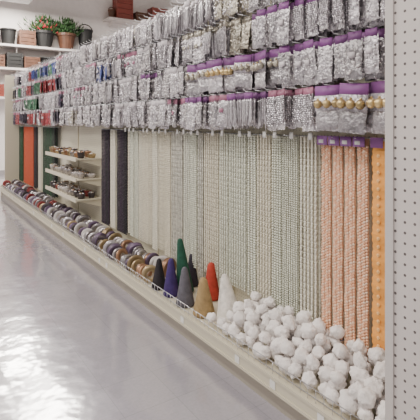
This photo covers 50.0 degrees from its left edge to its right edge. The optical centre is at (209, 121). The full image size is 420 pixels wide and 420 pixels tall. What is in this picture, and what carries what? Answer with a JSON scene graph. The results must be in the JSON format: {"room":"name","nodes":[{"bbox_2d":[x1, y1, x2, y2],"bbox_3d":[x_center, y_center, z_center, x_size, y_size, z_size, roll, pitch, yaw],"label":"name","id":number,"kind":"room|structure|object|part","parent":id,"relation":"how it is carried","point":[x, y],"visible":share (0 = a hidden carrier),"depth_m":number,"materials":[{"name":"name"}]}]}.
{"room":"shop","nodes":[
{"label":"shop","id":0,"kind":"room"},
{"bbox_2d":[0,0,199,169],"bbox_3d":[-3.714,-2.000,14.468,22.000,7.000,0.150,0,0,-34],"label":"wall","id":1,"kind":"structure","parent":0,"point":[92,13],"depth_m":13.73,"materials":[{"name":"white paint"}]},
{"bbox_2d":[0,17,140,99],"bbox_3d":[-2.827,-1.901,14.643,9.333,2.802,0.550,0,0,-34],"label":"display shelf","id":2,"kind":"object","parent":1,"relation":"attached to","point":[111,20],"visible":0.2,"depth_m":13.10,"materials":[{"name":"white metal"}]},
{"bbox_2d":[0,84,3,96],"bbox_3d":[-6.005,-0.877,12.473,0.485,0.350,0.373,0,0,-34],"label":"wooden crate","id":3,"kind":"object","parent":2,"relation":"in","point":[1,85],"visible":0.94,"depth_m":12.43,"materials":[{"name":"red wood"}]},
{"bbox_2d":[0,54,4,66],"bbox_3d":[-5.956,-1.694,12.506,0.415,0.350,0.373,0,0,-34],"label":"wooden crate","id":4,"kind":"object","parent":2,"relation":"in","point":[2,57],"visible":0.91,"depth_m":12.44,"materials":[{"name":"brown wood"}]},
{"bbox_2d":[0,28,16,43],"bbox_3d":[-5.687,-2.394,12.687,0.445,0.443,0.441,0,0,-34],"label":"bucket","id":5,"kind":"object","parent":2,"relation":"on","point":[8,35],"visible":0.94,"depth_m":12.54,"materials":[{"name":"black"}]},
{"bbox_2d":[5,52,22,67],"bbox_3d":[-5.569,-1.729,12.766,0.415,0.420,0.373,0,0,-34],"label":"wooden crate","id":6,"kind":"object","parent":2,"relation":"in","point":[15,60],"visible":0.83,"depth_m":12.63,"materials":[{"name":"grey wood"}]},
{"bbox_2d":[17,29,35,45],"bbox_3d":[-5.289,-2.394,12.955,0.439,0.443,0.373,0,0,-34],"label":"wooden crate","id":7,"kind":"object","parent":2,"relation":"in","point":[24,37],"visible":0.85,"depth_m":12.83,"materials":[{"name":"brown wood"}]},
{"bbox_2d":[23,56,39,68],"bbox_3d":[-5.182,-1.694,13.027,0.427,0.350,0.373,0,0,-34],"label":"wooden crate","id":8,"kind":"object","parent":2,"relation":"in","point":[28,62],"visible":0.64,"depth_m":12.88,"materials":[{"name":"brown wood"}]},
{"bbox_2d":[17,14,63,46],"bbox_3d":[-4.874,-2.682,13.219,1.509,1.020,0.604,0,0,-34],"label":"potted plant","id":9,"kind":"object","parent":2,"relation":"on","point":[44,38],"visible":0.91,"depth_m":13.07,"materials":[{"name":"green plant"}]},
{"bbox_2d":[40,57,54,64],"bbox_3d":[-4.797,-1.705,13.286,0.445,0.373,0.441,0,0,-34],"label":"wicker basket","id":10,"kind":"object","parent":2,"relation":"on","point":[45,59],"visible":0.48,"depth_m":13.11,"materials":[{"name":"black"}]},
{"bbox_2d":[44,16,87,48],"bbox_3d":[-4.325,-2.682,13.587,1.566,1.021,0.608,0,0,-34],"label":"potted plant","id":11,"kind":"object","parent":2,"relation":"on","point":[66,38],"visible":0.93,"depth_m":13.43,"materials":[{"name":"green leaf"},{"name":"terracotta"}]},
{"bbox_2d":[77,24,92,49],"bbox_3d":[-3.858,-2.600,13.918,0.471,0.855,0.465,0,0,-34],"label":"bucket","id":12,"kind":"object","parent":2,"relation":"on","point":[87,36],"visible":0.79,"depth_m":13.75,"materials":[{"name":"black metal"}]},
{"bbox_2d":[108,7,115,16],"bbox_3d":[-3.142,-3.491,14.400,0.261,0.376,0.245,0,0,-34],"label":"wicker basket","id":13,"kind":"object","parent":2,"relation":"on","point":[111,12],"visible":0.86,"depth_m":14.31,"materials":[{"name":"brown wicker"}]},
{"bbox_2d":[113,0,132,19],"bbox_3d":[-2.830,-3.642,14.610,0.555,0.677,0.373,0,0,-34],"label":"wooden crate","id":14,"kind":"object","parent":2,"relation":"on","point":[124,8],"visible":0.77,"depth_m":14.47,"materials":[{"name":"red wood"}]},
{"bbox_2d":[133,11,147,20],"bbox_3d":[-2.327,-3.455,14.949,0.415,0.303,0.373,0,0,-34],"label":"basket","id":15,"kind":"object","parent":2,"relation":"on","point":[136,15],"visible":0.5,"depth_m":14.81,"materials":[{"name":"brown wicker"}]},
{"bbox_2d":[147,7,167,19],"bbox_3d":[-1.747,-3.572,15.340,0.672,0.537,0.373,0,0,-34],"label":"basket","id":16,"kind":"object","parent":2,"relation":"on","point":[150,10],"visible":0.32,"depth_m":15.13,"materials":[{"name":"red wicker"}]},
{"bbox_2d":[81,28,115,46],"label":"hooks","id":17,"kind":"object","parent":1,"relation":"attached to","point":[114,28],"depth_m":4.99,"materials":[{"name":"silver metal"}]},
{"bbox_2d":[0,174,290,419],"bbox_3d":[1.076,1.550,7.355,22.000,0.100,17.000,0,0,-34],"label":"floor","id":18,"kind":"structure","parent":0,"point":[75,344],"depth_m":2.94,"materials":[{"name":"plastic"}]},
{"bbox_2d":[0,0,384,419],"bbox_3d":[-1.435,0.255,5.405,0.522,2.490,9.470,0,0,-34],"label":"shelving","id":19,"kind":"object","parent":18,"relation":"on","point":[290,400],"depth_m":3.24,"materials":[{"name":"beige metal"}]},
{"bbox_2d":[12,54,59,76],"label":"hooks","id":20,"kind":"object","parent":19,"relation":"attached to","point":[57,56],"depth_m":7.56,"materials":[{"name":"silver metal"}]},
{"bbox_2d":[10,66,77,87],"label":"hooks","id":21,"kind":"object","parent":19,"relation":"attached to","point":[74,68],"depth_m":7.03,"materials":[{"name":"silver metal"}]},
{"bbox_2d":[49,146,95,198],"bbox_3d":[-1.894,0.652,6.130,0.259,0.596,1.376,0,0,-34],"label":"bowls","id":22,"kind":"object","parent":19,"relation":"in","point":[71,189],"visible":0.98,"depth_m":5.90,"materials":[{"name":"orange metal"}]},
{"bbox_3d":[-1.888,0.745,6.125,0.330,0.630,1.430,0,0,-34],"label":"gondola accessory shelf","id":23,"kind":"part","parent":19,"relation":"part of","materials":[{"name":"white metal"}]},
{"bbox_2d":[2,179,176,282],"bbox_3d":[-2.229,1.242,6.453,0.353,0.175,6.557,0,0,-34],"label":"rolls","id":24,"kind":"object","parent":19,"relation":"on","point":[103,237],"visible":0.97,"depth_m":4.88,"materials":[{"name":"multicoloured fabric"}]},
{"bbox_2d":[11,59,205,100],"label":"hooks","id":25,"kind":"object","parent":19,"relation":"attached to","point":[81,86],"depth_m":5.03,"materials":[{"name":"silver metal"}]},
{"bbox_2d":[118,11,156,32],"label":"hooks","id":26,"kind":"object","parent":19,"relation":"attached to","point":[154,11],"depth_m":4.27,"materials":[{"name":"silver metal"}]},
{"bbox_2d":[12,87,272,112],"label":"hooks","id":27,"kind":"object","parent":19,"relation":"attached to","point":[177,98],"depth_m":4.13,"materials":[{"name":"silver metal"}]},
{"bbox_2d":[93,38,125,102],"label":"ornaments","id":28,"kind":"object","parent":27,"relation":"hanging from","point":[97,50],"depth_m":4.86,"materials":[{"name":"silver metal"}]},
{"bbox_2d":[226,91,267,129],"label":"ornaments","id":29,"kind":"object","parent":27,"relation":"hanging from","point":[246,110],"depth_m":2.86,"materials":[{"name":"silver metal"}]},
{"bbox_2d":[151,258,164,290],"bbox_3d":[-0.408,1.207,3.595,0.120,0.238,0.120,0,0,-34],"label":"cone","id":30,"kind":"object","parent":19,"relation":"on","point":[158,278],"visible":0.95,"depth_m":3.56,"materials":[{"name":"fabric"}]},
{"bbox_2d":[81,11,246,66],"label":"hooks","id":31,"kind":"object","parent":19,"relation":"attached to","point":[236,11],"depth_m":3.78,"materials":[{"name":"silver metal"}]},
{"bbox_2d":[155,0,242,58],"label":"ornaments","id":32,"kind":"object","parent":31,"relation":"hanging from","point":[188,16],"depth_m":3.36,"materials":[{"name":"silver metal"}]},
{"bbox_2d":[13,0,384,131],"bbox_3d":[-1.510,-0.435,5.617,0.267,1.001,8.881,0,0,-34],"label":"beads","id":33,"kind":"object","parent":31,"relation":"hanging from","point":[360,55],"visible":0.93,"depth_m":3.28,"materials":[{"name":"silver metal"}]},
{"bbox_2d":[163,258,177,297],"bbox_3d":[-0.299,1.185,3.452,0.124,0.282,0.124,0,0,-34],"label":"cone","id":34,"kind":"object","parent":19,"relation":"on","point":[171,285],"visible":0.98,"depth_m":3.42,"materials":[{"name":"fabric"}]},
{"bbox_2d":[4,186,360,419],"bbox_3d":[-1.756,1.292,5.448,0.004,0.077,8.800,0,0,-34],"label":"fence","id":35,"kind":"object","parent":19,"relation":"attached to","point":[44,214],"visible":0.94,"depth_m":2.85,"materials":[{"name":"silver metal"}]},
{"bbox_2d":[176,267,193,307],"bbox_3d":[-0.180,1.190,3.267,0.136,0.275,0.136,0,0,-34],"label":"cone","id":36,"kind":"object","parent":19,"relation":"on","point":[185,294],"visible":0.98,"depth_m":3.23,"materials":[{"name":"fabric"}]},
{"bbox_2d":[176,238,193,291],"bbox_3d":[-0.195,1.125,3.511,0.140,0.419,0.139,0,0,-34],"label":"cone","id":37,"kind":"object","parent":19,"relation":"on","point":[182,261],"visible":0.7,"depth_m":3.50,"materials":[{"name":"fabric"}]},
{"bbox_2d":[188,254,198,286],"bbox_3d":[-0.150,1.197,3.660,0.116,0.258,0.116,0,0,-34],"label":"cone","id":38,"kind":"object","parent":19,"relation":"on","point":[193,272],"visible":0.64,"depth_m":3.63,"materials":[{"name":"fabric"}]},
{"bbox_2d":[193,277,214,318],"bbox_3d":[-0.042,1.199,3.106,0.152,0.257,0.152,0,0,-34],"label":"cone","id":39,"kind":"object","parent":19,"relation":"on","point":[203,305],"visible":0.94,"depth_m":3.06,"materials":[{"name":"fabric"}]},
{"bbox_2d":[27,126,384,139],"bbox_3d":[-1.519,0.083,5.747,0.140,0.009,8.670,0,0,-34],"label":"hanging rail","id":40,"kind":"object","parent":19,"relation":"attached to","point":[27,126],"visible":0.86,"depth_m":3.37,"materials":[{"name":"silver metal"}]},
{"bbox_2d":[19,126,130,234],"bbox_3d":[-2.388,0.639,7.024,0.062,1.106,5.478,0,0,-34],"label":"garlands","id":41,"kind":"object","parent":40,"relation":"hanging from","point":[30,161],"visible":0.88,"depth_m":7.07,"materials":[{"name":"paper"}]},
{"bbox_2d":[110,128,321,321],"bbox_3d":[-0.261,0.647,3.829,0.104,1.175,3.124,0,0,-34],"label":"garlands","id":42,"kind":"object","parent":40,"relation":"hanging from","point":[172,229],"visible":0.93,"depth_m":3.22,"materials":[{"name":"white plastic"}]},
{"bbox_2d":[317,136,368,361],"bbox_3d":[0.700,0.644,2.378,0.051,1.138,0.312,0,0,-34],"label":"garlands","id":43,"kind":"object","parent":40,"relation":"hanging from","point":[362,144],"visible":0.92,"depth_m":2.37,"materials":[{"name":"orange"}]},
{"bbox_2d":[370,137,384,349],"bbox_3d":[0.830,0.632,2.186,0.069,1.115,0.088,0,0,-34],"label":"garland","id":44,"kind":"object","parent":40,"relation":"hanging from","point":[378,145],"visible":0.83,"depth_m":2.17,"materials":[{"name":"plastic"}]},
{"bbox_2d":[206,262,218,300],"bbox_3d":[0.012,1.192,3.384,0.128,0.270,0.128,0,0,-34],"label":"cone","id":45,"kind":"object","parent":19,"relation":"on","point":[211,276],"visible":0.75,"depth_m":3.35,"materials":[{"name":"fabric"}]},
{"bbox_2d":[217,274,236,322],"bbox_3d":[0.132,1.183,3.008,0.180,0.314,0.178,0,0,-34],"label":"cone","id":46,"kind":"object","parent":19,"relation":"on","point":[227,297],"visible":0.75,"depth_m":2.98,"materials":[{"name":"fabric"}]},
{"bbox_2d":[285,84,307,89],"label":"hooks","id":47,"kind":"object","parent":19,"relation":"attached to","point":[300,84],"depth_m":2.51,"materials":[{"name":"silver metal"}]},
{"bbox_2d":[185,49,281,96],"label":"ornaments","id":48,"kind":"object","parent":47,"relation":"hanging from","point":[259,70],"depth_m":3.00,"materials":[{"name":"silver metal"}]},
{"bbox_2d":[313,81,384,134],"label":"ornaments","id":49,"kind":"object","parent":47,"relation":"hanging from","point":[356,108],"depth_m":2.18,"materials":[{"name":"silver metal"}]},
{"bbox_2d":[385,0,419,419],"bbox_3d":[1.077,0.050,1.599,0.466,2.900,0.710,0,0,-34],"label":"pegboard panel","id":50,"kind":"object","parent":18,"relation":"on","point":[402,17],"depth_m":1.71,"materials":[{"name":"grey metal"}]},
{"bbox_3d":[1.034,-5.550,7.417,22.000,0.100,17.150,0,0,-34],"label":"ceiling","id":51,"kind":"structure","parent":0,"visible":0},
{"bbox_2d":[0,0,31,3],"bbox_3d":[-4.907,-4.402,11.585,0.860,2.195,2.000,0,0,-34],"label":"fluorescent light fixture","id":52,"kind":"object","parent":51,"relation":"hanging from","point":[14,1],"visible":1,"depth_m":12.34,"materials":[{"name":"white plastic"}]},
{"bbox_2d":[170,0,186,3],"bbox_3d":[-0.107,-4.402,11.260,0.360,2.195,3.000,0,0,-34],"label":"fluorescent light fixture","id":53,"kind":"object","parent":51,"relation":"hanging from","point":[173,1],"visible":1,"depth_m":12.34,"materials":[{"name":"white plastic"}]}
]}

